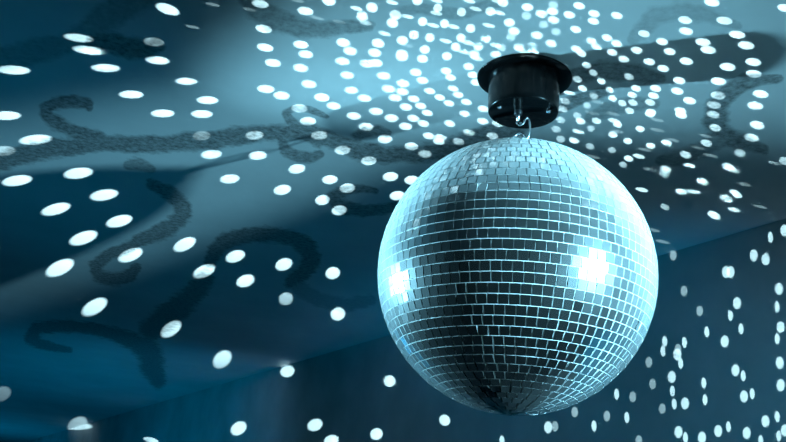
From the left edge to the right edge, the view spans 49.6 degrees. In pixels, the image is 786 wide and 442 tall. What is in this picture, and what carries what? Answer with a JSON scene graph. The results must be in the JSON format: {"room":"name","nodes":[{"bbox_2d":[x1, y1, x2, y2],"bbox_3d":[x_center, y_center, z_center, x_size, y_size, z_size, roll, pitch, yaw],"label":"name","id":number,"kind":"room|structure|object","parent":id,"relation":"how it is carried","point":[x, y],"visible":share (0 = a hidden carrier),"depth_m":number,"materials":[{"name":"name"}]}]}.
{"room":"entertainment venue","nodes":[
{"label":"entertainment venue","id":0,"kind":"room"},
{"bbox_2d":[0,0,785,441],"bbox_3d":[-5.163,0.727,5.701,16.069,0.001,22.632,5,-20,0],"label":"ceiling","id":1,"kind":"structure","parent":0,"point":[196,195],"depth_m":1.97,"materials":[{"name":"paint"}]},
{"bbox_2d":[477,53,571,128],"bbox_3d":[0.246,-0.226,1.602,0.179,0.098,0.179,5,-20,0],"label":"motor","id":2,"kind":"object","parent":1,"relation":"attached to","point":[518,87],"visible":0.99,"depth_m":1.56,"materials":[{"name":"black plastic"}]},
{"bbox_2d":[517,117,530,137],"bbox_3d":[0.243,-0.170,1.578,0.026,0.048,0.013,5,-20,0],"label":"wire hook","id":3,"kind":"object","parent":2,"relation":"attached to","point":[528,118],"visible":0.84,"depth_m":1.58,"materials":[{"name":"metal"}]},
{"bbox_2d":[378,132,657,415],"bbox_3d":[0.214,0.077,1.491,0.480,0.516,0.479,-4,-22,24],"label":"ball","id":4,"kind":"object","parent":3,"relation":"hanging from","point":[518,276],"visible":1,"depth_m":1.30,"materials":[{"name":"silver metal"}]},
{"bbox_2d":[27,219,785,441],"bbox_3d":[-2.233,2.794,7.002,0.100,2.480,21.600,16,-22,-26],"label":"wall","id":5,"kind":"structure","parent":0,"point":[709,365],"depth_m":2.50,"materials":[{"name":"paint"}]}
]}

